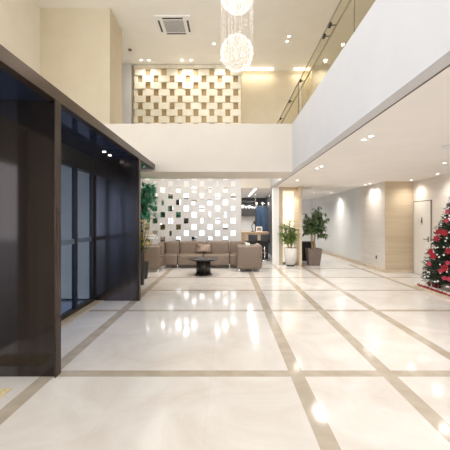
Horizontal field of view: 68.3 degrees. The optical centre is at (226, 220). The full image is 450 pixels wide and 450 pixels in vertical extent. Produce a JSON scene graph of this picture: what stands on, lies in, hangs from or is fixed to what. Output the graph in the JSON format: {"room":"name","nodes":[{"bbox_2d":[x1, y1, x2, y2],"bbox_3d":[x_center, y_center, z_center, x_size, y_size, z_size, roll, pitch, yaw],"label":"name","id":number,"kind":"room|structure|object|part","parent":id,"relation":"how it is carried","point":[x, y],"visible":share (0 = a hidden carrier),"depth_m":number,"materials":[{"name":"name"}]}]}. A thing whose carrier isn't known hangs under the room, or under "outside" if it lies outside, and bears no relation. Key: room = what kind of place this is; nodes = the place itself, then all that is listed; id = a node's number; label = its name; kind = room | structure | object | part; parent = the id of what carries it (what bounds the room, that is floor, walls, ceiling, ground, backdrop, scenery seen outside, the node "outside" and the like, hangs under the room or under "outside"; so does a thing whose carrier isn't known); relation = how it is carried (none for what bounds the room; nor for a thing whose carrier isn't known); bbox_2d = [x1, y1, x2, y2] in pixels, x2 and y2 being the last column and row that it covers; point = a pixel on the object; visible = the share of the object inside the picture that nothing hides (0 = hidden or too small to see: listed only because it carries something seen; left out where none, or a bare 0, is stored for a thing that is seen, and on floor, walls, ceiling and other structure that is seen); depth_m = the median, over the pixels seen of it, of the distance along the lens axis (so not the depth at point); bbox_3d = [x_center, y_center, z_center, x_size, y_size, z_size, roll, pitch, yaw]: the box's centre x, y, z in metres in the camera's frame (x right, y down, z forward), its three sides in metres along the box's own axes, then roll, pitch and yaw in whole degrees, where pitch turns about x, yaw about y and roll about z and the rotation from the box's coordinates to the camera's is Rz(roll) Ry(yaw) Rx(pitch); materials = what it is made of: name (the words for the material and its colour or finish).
{"room":"lobby","nodes":[
{"label":"lobby","id":0,"kind":"room"},
{"bbox_2d":[0,0,39,74],"bbox_3d":[-4.800,-3.305,2.550,0.200,4.070,19.100,0,0,0],"label":"wall","id":1,"kind":"structure","parent":0,"point":[19,19],"depth_m":7.63,"materials":[{"name":"beige paint"}]},
{"bbox_2d":[40,8,121,123],"bbox_3d":[-3.830,-3.370,8.820,1.780,3.940,0.960,0,0,0],"label":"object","id":2,"kind":"structure","parent":1,"relation":"attached to","point":[81,48],"depth_m":8.34,"materials":[{"name":"beige paint"}]},
{"bbox_2d":[104,124,292,178],"bbox_3d":[-1.660,-1.643,8.100,6.280,1.086,1.200,0,0,0],"label":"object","id":3,"kind":"structure","parent":1,"relation":"attached to","point":[177,151],"depth_m":7.50,"materials":[{"name":"paint"}]},
{"bbox_2d":[61,165,88,298],"bbox_3d":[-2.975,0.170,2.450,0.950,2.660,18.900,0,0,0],"label":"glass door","id":4,"kind":"structure","parent":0,"point":[66,172],"depth_m":6.36,"materials":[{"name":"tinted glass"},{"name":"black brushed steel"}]},
{"bbox_2d":[122,64,131,123],"bbox_3d":[-3.990,-3.370,11.425,1.420,3.940,0.150,0,0,0],"label":"wall pier","id":5,"kind":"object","parent":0,"point":[126,68],"visible":0.21,"depth_m":11.35,"materials":[{"name":"grey paint"}]},
{"bbox_2d":[146,234,157,243],"bbox_3d":[-2.446,0.977,10.892,0.400,1.046,0.224,0,0,0],"label":"flower arrangement","id":6,"kind":"object","parent":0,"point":[151,238],"visible":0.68,"depth_m":10.87,"materials":[{"name":"white"}]},
{"bbox_2d":[33,0,375,70],"bbox_3d":[0.350,-5.415,2.550,10.500,0.150,19.100,0,0,0],"label":"ceiling","id":7,"kind":"structure","parent":0,"point":[306,21],"depth_m":9.33,"materials":[{"name":"paint"}]},
{"bbox_2d":[154,15,193,34],"bbox_3d":[-1.435,-5.319,9.080,0.950,0.042,0.900,0,0,0],"label":"air conditioner","id":8,"kind":"object","parent":7,"relation":"attached to","point":[166,24],"visible":1,"depth_m":8.99,"materials":[{"name":"white paint"}]},
{"bbox_2d":[163,21,184,31],"bbox_3d":[-1.435,-5.301,9.080,0.540,0.006,0.540,0,0,0],"label":"grille","id":9,"kind":"object","parent":8,"relation":"attached to","point":[168,26],"depth_m":9.08,"materials":[{"name":"grey paint"}]},
{"bbox_2d":[221,0,252,71],"bbox_3d":[0.181,-4.013,6.000,0.720,2.653,0.720,0,0,0],"label":"chandelier","id":10,"kind":"object","parent":7,"relation":"hanging from","point":[242,4],"visible":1,"depth_m":6.00,"materials":[{"name":"clear crystal glass"},{"name":"warm glowing light"}]},
{"bbox_2d":[242,68,272,70],"bbox_3d":[1.070,-5.303,11.650,1.100,0.065,0.060,0,0,0],"label":"light","id":11,"kind":"object","parent":7,"relation":"attached to","point":[246,69],"visible":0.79,"depth_m":11.62,"materials":[{"name":"beige"}]},
{"bbox_2d":[294,68,309,70],"bbox_3d":[2.630,-5.303,11.650,0.540,0.065,0.060,0,0,0],"label":"light","id":12,"kind":"object","parent":7,"relation":"attached to","point":[295,69],"visible":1,"depth_m":11.62,"materials":[{"name":"beige"}]},
{"bbox_2d":[132,66,308,123],"bbox_3d":[0.350,-1.920,11.750,10.500,6.840,0.500,0,0,0],"label":"wall","id":13,"kind":"structure","parent":0,"point":[265,95],"depth_m":11.85,"materials":[{"name":"beige paint"}]},
{"bbox_2d":[134,65,240,254],"bbox_3d":[-1.385,-1.915,11.421,3.730,6.830,0.153,0,0,0],"label":"wall","id":14,"kind":"structure","parent":13,"relation":"attached to","point":[163,94],"depth_m":11.39,"materials":[{"name":"white paint"}]},
{"bbox_2d":[241,179,310,188],"bbox_3d":[1.690,-1.330,11.450,2.420,0.460,0.100,0,0,0],"label":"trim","id":15,"kind":"structure","parent":14,"relation":"attached to","point":[245,183],"depth_m":11.40,"materials":[{"name":"paint"}]},
{"bbox_2d":[0,252,449,449],"bbox_3d":[0.400,1.560,6.500,10.400,0.120,27.000,0,0,0],"label":"floor","id":16,"kind":"structure","parent":0,"point":[338,353],"depth_m":3.39,"materials":[{"name":"tile"}]},
{"bbox_2d":[0,388,12,397],"bbox_3d":[-2.210,1.494,2.810,0.600,0.012,0.300,0,0,0],"label":"floor","id":17,"kind":"structure","parent":16,"relation":"on","point":[3,391],"depth_m":2.90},
{"bbox_2d":[0,44,154,377],"bbox_3d":[-2.090,0.115,4.550,0.920,2.770,6.700,0,0,0],"label":"entrance portal","id":18,"kind":"object","parent":16,"relation":"on","point":[42,129],"visible":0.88,"depth_m":3.19,"materials":[{"name":"black metal"}]},
{"bbox_3d":[-2.062,0.175,3.220,0.835,2.650,0.060,0,0,0],"label":"wing panel","id":19,"kind":"part","parent":18,"relation":"part of","materials":[{"name":"black metal"}]},
{"bbox_3d":[-1.637,0.175,3.212,0.015,2.650,0.105,0,0,0],"label":"edge post","id":20,"kind":"part","parent":18,"relation":"part of","materials":[{"name":"brown metal"}]},
{"bbox_2d":[56,207,59,264],"bbox_3d":[-1.623,0.150,3.200,0.018,0.560,0.060,0,0,0],"label":"panel","id":21,"kind":"object","parent":18,"relation":"attached to","point":[57,208],"visible":1,"depth_m":3.18,"materials":[{"name":"brown metal"}]},
{"bbox_3d":[-2.500,0.172,4.810,0.100,2.655,2.780,0,0,0],"label":"door frame","id":22,"kind":"part","parent":18,"relation":"part of","materials":[{"name":"black"}]},
{"bbox_3d":[-2.072,0.175,6.230,0.815,2.650,0.060,0,0,0],"label":"wing panel","id":23,"kind":"part","parent":18,"relation":"part of","materials":[{"name":"metal"}]},
{"bbox_3d":[-1.647,0.175,6.223,0.035,2.650,0.105,0,0,0],"label":"edge post","id":24,"kind":"part","parent":18,"relation":"part of","materials":[{"name":"brown metal"}]},
{"bbox_2d":[141,220,150,284],"bbox_3d":[-2.008,0.742,7.743,0.459,1.515,0.483,0,0,10],"label":"flower arrangement","id":25,"kind":"object","parent":16,"relation":"on","point":[143,233],"visible":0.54,"depth_m":7.71,"materials":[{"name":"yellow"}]},
{"bbox_2d":[141,181,160,278],"bbox_3d":[-2.197,0.239,8.585,1.038,2.522,1.023,0,0,0],"label":"potted plant","id":26,"kind":"object","parent":16,"relation":"on","point":[146,198],"visible":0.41,"depth_m":8.43,"materials":[{"name":"green plant"}]},
{"bbox_3d":[-2.220,1.290,8.600,0.400,0.420,0.400,0,0,0],"label":"pot","id":27,"kind":"part","parent":26,"relation":"part of","materials":[{"name":"black"}]},
{"bbox_2d":[143,244,163,271],"bbox_3d":[-2.315,1.100,9.980,0.744,0.800,0.744,0,0,0],"label":"armchair","id":28,"kind":"object","parent":16,"relation":"on","point":[154,254],"visible":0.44,"depth_m":9.61,"materials":[{"name":"brown fabric"}]},
{"bbox_3d":[-2.280,1.070,9.665,0.670,0.660,0.110,0,0,0],"label":"armrest","id":29,"kind":"part","parent":28,"relation":"part of","materials":[{"name":"brown fabric"}]},
{"bbox_3d":[-2.280,1.070,10.295,0.670,0.660,0.110,0,0,0],"label":"armrest","id":30,"kind":"part","parent":28,"relation":"part of","materials":[{"name":"beige leather"}]},
{"bbox_3d":[-2.245,1.225,9.980,0.580,0.310,0.600,0,0,0],"label":"seat","id":31,"kind":"part","parent":28,"relation":"part of","materials":[{"name":"brown fabric"}]},
{"bbox_2d":[158,241,246,267],"bbox_3d":[-0.755,1.090,10.760,2.870,0.820,0.740,0,0,0],"label":"sectional sofa","id":32,"kind":"object","parent":16,"relation":"on","point":[177,253],"visible":0.74,"depth_m":10.89,"materials":[{"name":"beige leather"}]},
{"bbox_3d":[-1.800,1.235,10.690,0.480,0.330,0.600,0,0,0],"label":"seat","id":33,"kind":"part","parent":32,"relation":"part of","materials":[{"name":"brown fabric"}]},
{"bbox_3d":[-1.800,1.040,11.020,0.470,0.720,0.220,0,0,0],"label":"backrest","id":34,"kind":"part","parent":32,"relation":"part of","materials":[{"name":"beige leather"}]},
{"bbox_3d":[-1.145,1.235,10.690,0.810,0.330,0.600,0,0,0],"label":"seat","id":35,"kind":"part","parent":32,"relation":"part of","materials":[{"name":"brown fabric"}]},
{"bbox_3d":[-1.145,1.040,11.020,0.800,0.720,0.220,0,0,0],"label":"backrest","id":36,"kind":"part","parent":32,"relation":"part of","materials":[{"name":"beige leather"}]},
{"bbox_2d":[196,244,211,252],"bbox_3d":[-0.760,0.910,10.820,0.528,0.308,0.174,0,0,0],"label":"throw cushion","id":37,"kind":"object","parent":32,"relation":"on","point":[200,248],"visible":1,"depth_m":10.76,"materials":[{"name":"beige fabric"}]},
{"bbox_3d":[-0.325,1.235,10.690,0.810,0.330,0.600,0,0,0],"label":"seat","id":38,"kind":"part","parent":32,"relation":"part of","materials":[{"name":"brown fabric"}]},
{"bbox_3d":[-0.325,1.040,11.020,0.800,0.720,0.220,0,0,0],"label":"backrest","id":39,"kind":"part","parent":32,"relation":"part of","materials":[{"name":"beige leather"}]},
{"bbox_3d":[0.310,1.235,10.690,0.440,0.330,0.600,0,0,0],"label":"seat","id":40,"kind":"part","parent":32,"relation":"part of","materials":[{"name":"brown fabric"}]},
{"bbox_3d":[0.310,1.040,11.020,0.430,0.720,0.220,0,0,0],"label":"backrest","id":41,"kind":"part","parent":32,"relation":"part of","materials":[{"name":"beige leather"}]},
{"bbox_2d":[188,257,217,275],"bbox_3d":[-0.655,1.276,9.200,0.840,0.447,0.840,0,0,0],"label":"coffee table","id":42,"kind":"object","parent":16,"relation":"on","point":[203,264],"visible":1,"depth_m":9.02,"materials":[{"name":"brown paint"}]},
{"bbox_2d":[241,201,254,230],"bbox_3d":[0.860,0.350,13.935,0.640,2.300,0.310,0,0,0],"label":"bar shelf","id":43,"kind":"object","parent":16,"relation":"on","point":[247,215],"visible":0.48,"depth_m":14.06,"materials":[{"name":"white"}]},
{"bbox_2d":[236,243,261,271],"bbox_3d":[0.661,1.100,9.980,0.744,0.800,0.744,0,0,0],"label":"armchair","id":44,"kind":"object","parent":16,"relation":"on","point":[247,257],"visible":0.98,"depth_m":9.61,"materials":[{"name":"brown fabric"}]},
{"bbox_3d":[0.626,1.070,10.295,0.670,0.660,0.110,0,0,0],"label":"armrest","id":45,"kind":"part","parent":44,"relation":"part of","materials":[{"name":"beige leather"}]},
{"bbox_3d":[0.926,1.050,9.980,0.210,0.700,0.720,0,0,0],"label":"backrest","id":46,"kind":"part","parent":44,"relation":"part of","materials":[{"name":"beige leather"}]},
{"bbox_2d":[248,235,257,243],"bbox_3d":[0.960,1.010,12.450,0.400,0.980,0.400,0,0,0],"label":"bar stool","id":47,"kind":"object","parent":16,"relation":"on","point":[252,239],"visible":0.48,"depth_m":12.25,"materials":[{"name":"black"}]},
{"bbox_3d":[0.960,0.640,12.270,0.340,0.240,0.040,0,0,0],"label":"backrest","id":48,"kind":"part","parent":47,"relation":"part of","materials":[{"name":"black"}]},
{"bbox_2d":[241,231,268,258],"bbox_3d":[1.035,0.970,13.100,1.170,1.060,0.600,0,0,0],"label":"bar counter","id":49,"kind":"object","parent":16,"relation":"on","point":[244,234],"depth_m":12.88,"materials":[{"name":"brown wood"}]},
{"bbox_3d":[0.580,1.000,13.100,0.200,1.000,0.480,0,0,0],"label":"panel","id":50,"kind":"part","parent":49,"relation":"part of","materials":[{"name":"brown wood"}]},
{"bbox_2d":[241,231,268,232],"bbox_3d":[1.035,0.470,13.100,1.170,0.060,0.600,0,0,0],"label":"countertop","id":51,"kind":"structure","parent":49,"relation":"on","point":[241,231],"depth_m":12.80,"materials":[{"name":"brown wood"}]},
{"bbox_3d":[1.140,1.140,13.120,0.920,0.720,0.440,0,0,0],"label":"panel","id":52,"kind":"part","parent":49,"relation":"part of","materials":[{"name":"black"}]},
{"bbox_2d":[256,227,261,231],"bbox_3d":[1.260,0.340,12.998,0.240,0.200,0.023,0,0,0],"label":"picture frame","id":53,"kind":"object","parent":49,"relation":"on","point":[258,229],"visible":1,"depth_m":12.99,"materials":[{"name":"white wood"}]},
{"bbox_2d":[260,235,269,260],"bbox_3d":[1.420,1.010,12.500,0.400,0.980,0.400,0,0,0],"label":"bar stool","id":54,"kind":"object","parent":16,"relation":"on","point":[264,238],"visible":0.85,"depth_m":12.31,"materials":[{"name":"black"}]},
{"bbox_3d":[1.420,0.640,12.320,0.340,0.240,0.040,0,0,0],"label":"backrest","id":55,"kind":"part","parent":54,"relation":"part of","materials":[{"name":"black"}]},
{"bbox_2d":[279,187,296,264],"bbox_3d":[2.075,0.185,11.600,0.590,2.630,0.600,0,0,0],"label":"display niche","id":56,"kind":"object","parent":16,"relation":"on","point":[286,194],"visible":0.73,"depth_m":11.80,"materials":[{"name":"beige stone"}]},
{"bbox_3d":[1.840,0.185,11.600,0.120,2.630,0.600,0,0,0],"label":"post","id":57,"kind":"part","parent":56,"relation":"part of","materials":[{"name":"beige wood"}]},
{"bbox_3d":[2.135,0.235,11.850,0.470,2.530,0.100,0,0,0],"label":"panel","id":58,"kind":"part","parent":56,"relation":"part of","materials":[{"name":"beige glass"}]},
{"bbox_2d":[277,220,301,265],"bbox_3d":[2.049,0.742,10.968,0.914,1.515,0.622,0,0,0],"label":"dracaena plant","id":59,"kind":"object","parent":16,"relation":"on","point":[290,253],"visible":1,"depth_m":10.87,"materials":[{"name":"green plant"}]},
{"bbox_3d":[2.104,1.175,11.000,0.450,0.550,0.450,0,0,0],"label":"pot","id":60,"kind":"part","parent":59,"relation":"part of","materials":[{"name":"white ceramic"}]},
{"bbox_2d":[302,241,313,260],"bbox_3d":[2.860,1.130,12.092,0.520,0.740,0.415,0,0,0],"label":"base cabinet","id":61,"kind":"object","parent":16,"relation":"on","point":[305,244],"visible":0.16,"depth_m":11.88,"materials":[{"name":"black"}]},
{"bbox_2d":[302,206,329,265],"bbox_3d":[2.959,0.508,11.202,1.016,1.984,1.060,0,0,15],"label":"ficus tree","id":62,"kind":"object","parent":16,"relation":"on","point":[313,226],"visible":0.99,"depth_m":11.01,"materials":[{"name":"green plant"}]},
{"bbox_3d":[2.918,1.220,11.200,0.470,0.560,0.470,0,0,0],"label":"pot","id":63,"kind":"part","parent":62,"relation":"part of","materials":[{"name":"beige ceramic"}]},
{"bbox_2d":[414,285,449,299],"bbox_3d":[4.780,1.475,6.750,1.120,0.050,1.500,0,0,0],"label":"plinth","id":64,"kind":"object","parent":16,"relation":"on","point":[416,286],"visible":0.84,"depth_m":6.95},
{"bbox_2d":[417,283,449,295],"bbox_3d":[4.445,1.417,6.514,0.844,0.066,1.714,0,0,-36],"label":"garland","id":65,"kind":"object","parent":64,"relation":"on","point":[419,284],"visible":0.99,"depth_m":6.80,"materials":[{"name":"fabric"}]},
{"bbox_2d":[428,282,440,287],"bbox_3d":[4.500,1.399,7.200,0.184,0.103,0.184,0,0,-17],"label":"gift box","id":66,"kind":"object","parent":16,"relation":"on","point":[428,282],"visible":0.32,"depth_m":7.12,"materials":[{"name":"red paper"}]},
{"bbox_2d":[420,196,449,287],"bbox_3d":[4.718,0.282,6.903,1.245,2.336,1.524,0,0,0],"label":"tree","id":67,"kind":"object","parent":16,"relation":"on","point":[434,275],"visible":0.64,"depth_m":6.91,"materials":[{"name":"green plant"}]},
{"bbox_2d":[430,252,436,258],"bbox_3d":[4.212,0.724,6.781,0.042,0.149,0.146,0,0,-34],"label":"ornament","id":68,"kind":"object","parent":67,"relation":"attached to","point":[433,255],"visible":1,"depth_m":6.78,"materials":[{"name":"red fabric"}]},
{"bbox_2d":[441,229,447,235],"bbox_3d":[4.391,0.249,6.702,0.045,0.148,0.146,0,0,-41],"label":"ornament","id":69,"kind":"object","parent":67,"relation":"attached to","point":[444,232],"visible":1,"depth_m":6.70,"materials":[{"name":"red fabric"}]},
{"bbox_2d":[441,264,448,271],"bbox_3d":[4.266,0.932,6.504,0.146,0.149,0.040,0,0,42],"label":"ornament","id":70,"kind":"object","parent":67,"relation":"attached to","point":[444,268],"visible":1,"depth_m":6.50,"materials":[{"name":"red fabric"}]},
{"bbox_2d":[241,198,264,230],"bbox_3d":[1.050,0.185,14.175,2.103,2.630,5.435,0,0,7],"label":"wall","id":71,"kind":"structure","parent":0,"point":[259,201],"depth_m":16.60,"materials":[{"name":"grey paint"}]},
{"bbox_2d":[241,216,254,230],"bbox_3d":[0.860,0.660,14.072,0.640,1.680,0.035,0,0,0],"label":"backsplash","id":72,"kind":"structure","parent":71,"relation":"attached to","point":[246,221],"depth_m":14.06,"materials":[{"name":"white tile"}]},
{"bbox_2d":[272,187,278,264],"bbox_3d":[1.665,0.185,11.375,0.210,2.630,0.250,0,0,0],"label":"column","id":73,"kind":"structure","parent":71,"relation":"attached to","point":[275,190],"depth_m":11.25,"materials":[{"name":"white paint"}]},
{"bbox_2d":[270,0,449,187],"bbox_3d":[1.550,-1.659,2.200,0.140,1.062,18.400,0,0,0],"label":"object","id":74,"kind":"structure","parent":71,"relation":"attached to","point":[398,45],"depth_m":3.33,"materials":[{"name":"paint"}]},
{"bbox_2d":[277,0,354,123],"bbox_3d":[1.596,-2.595,4.945,0.136,0.814,12.890,0,0,0],"label":"glass balustrade","id":75,"kind":"object","parent":74,"relation":"on","point":[329,25],"visible":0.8,"depth_m":5.66,"materials":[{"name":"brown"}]},
{"bbox_2d":[275,64,449,186],"bbox_3d":[1.617,-1.133,2.150,0.018,0.014,18.300,0,0,0],"label":"trim","id":76,"kind":"structure","parent":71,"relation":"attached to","point":[449,64],"depth_m":3.34,"materials":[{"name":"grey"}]},
{"bbox_2d":[265,194,271,255],"bbox_3d":[1.975,0.185,14.300,0.150,2.630,4.600,0,0,0],"label":"wall","id":77,"kind":"structure","parent":0,"point":[268,198],"depth_m":14.84,"materials":[{"name":"grey paint"}]},
{"bbox_2d":[294,186,301,265],"bbox_3d":[2.410,0.185,11.375,0.080,2.630,1.050,0,0,0],"label":"column","id":78,"kind":"structure","parent":0,"point":[298,193],"depth_m":11.01,"materials":[{"name":"beige stone"}]},
{"bbox_2d":[302,200,310,240],"bbox_3d":[3.325,0.185,18.100,2.850,2.630,0.200,0,0,0],"label":"wall","id":79,"kind":"structure","parent":0,"point":[306,204],"depth_m":18.00,"materials":[{"name":"white paint"}]},
{"bbox_2d":[309,65,331,97],"bbox_3d":[4.265,-3.395,11.625,2.670,3.890,0.450,0,0,0],"label":"wall","id":80,"kind":"structure","parent":0,"point":[318,72],"depth_m":11.40,"materials":[{"name":"beige paint"}]},
{"bbox_2d":[311,188,360,261],"bbox_3d":[4.665,0.185,15.650,0.170,2.630,8.700,0,0,0],"label":"wall","id":81,"kind":"structure","parent":0,"point":[343,209],"depth_m":13.16,"materials":[{"name":"white paint"}]},
{"bbox_2d":[322,250,384,271],"bbox_3d":[4.535,1.455,13.800,0.070,0.090,8.400,0,0,0],"label":"baseboard","id":82,"kind":"structure","parent":81,"relation":"attached to","point":[323,251],"depth_m":11.54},
{"bbox_2d":[241,66,449,199],"bbox_3d":[0.400,-1.485,6.500,10.400,0.710,27.000,0,0,0],"label":"ceiling","id":83,"kind":"structure","parent":0,"point":[406,144],"depth_m":5.52,"materials":[{"name":"paint"}]},
{"bbox_2d":[442,145,449,149],"bbox_3d":[3.337,-1.105,5.036,0.140,0.050,0.140,0,0,0],"label":"smoke detector","id":84,"kind":"object","parent":83,"relation":"attached to","point":[445,147],"visible":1,"depth_m":5.00,"materials":[{"name":"grey paint"}]},
{"bbox_3d":[1.500,-0.869,14.400,0.600,0.522,0.024,0,0,0],"label":"curtain rod","id":85,"kind":"object","parent":83,"relation":"hanging from","visible":0},
{"bbox_2d":[256,207,266,230],"bbox_3d":[1.510,0.000,14.405,0.500,1.200,0.070,0,0,0],"label":"curtain","id":86,"kind":"object","parent":85,"relation":"hanging from","point":[261,212],"visible":0.68,"depth_m":14.40,"materials":[{"name":"blue fabric"}]},
{"bbox_2d":[361,182,384,268],"bbox_3d":[4.660,0.185,10.452,0.180,2.630,1.696,0,0,0],"label":"stone wall","id":87,"kind":"structure","parent":0,"point":[372,196],"depth_m":10.36,"materials":[{"name":"stone"}]},
{"bbox_2d":[385,181,412,269],"bbox_3d":[5.061,0.185,9.675,0.977,2.630,0.150,0,0,0],"label":"wall","id":88,"kind":"structure","parent":0,"point":[398,194],"depth_m":9.60,"materials":[{"name":"beige wood"}]},
{"bbox_2d":[383,270,413,272],"bbox_3d":[4.940,1.465,9.575,0.880,0.070,0.050,0,0,0],"label":"baseboard","id":89,"kind":"structure","parent":88,"relation":"attached to","point":[384,271],"depth_m":9.55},
{"bbox_2d":[413,174,449,269],"bbox_3d":[5.465,0.185,1.360,0.170,2.630,16.720,0,0,0],"label":"wall","id":90,"kind":"structure","parent":0,"point":[436,189],"depth_m":8.61,"materials":[{"name":"paint"}]},
{"bbox_2d":[414,200,431,273],"bbox_3d":[5.333,0.477,9.120,0.093,2.045,0.810,0,0,0],"label":"door","id":91,"kind":"structure","parent":90,"relation":"in","point":[422,211],"depth_m":9.13,"materials":[{"name":"beige paint"}]},
{"label":"outside","id":92,"kind":"structure","parent":0,"visible":0},
{"bbox_2d":[61,299,86,313],"bbox_3d":[-31.320,1.625,20.000,57.360,0.150,80.000,0,0,0],"label":"floor","id":93,"kind":"structure","parent":92,"point":[66,304],"depth_m":6.20,"materials":[{"name":"concrete"}]}
]}

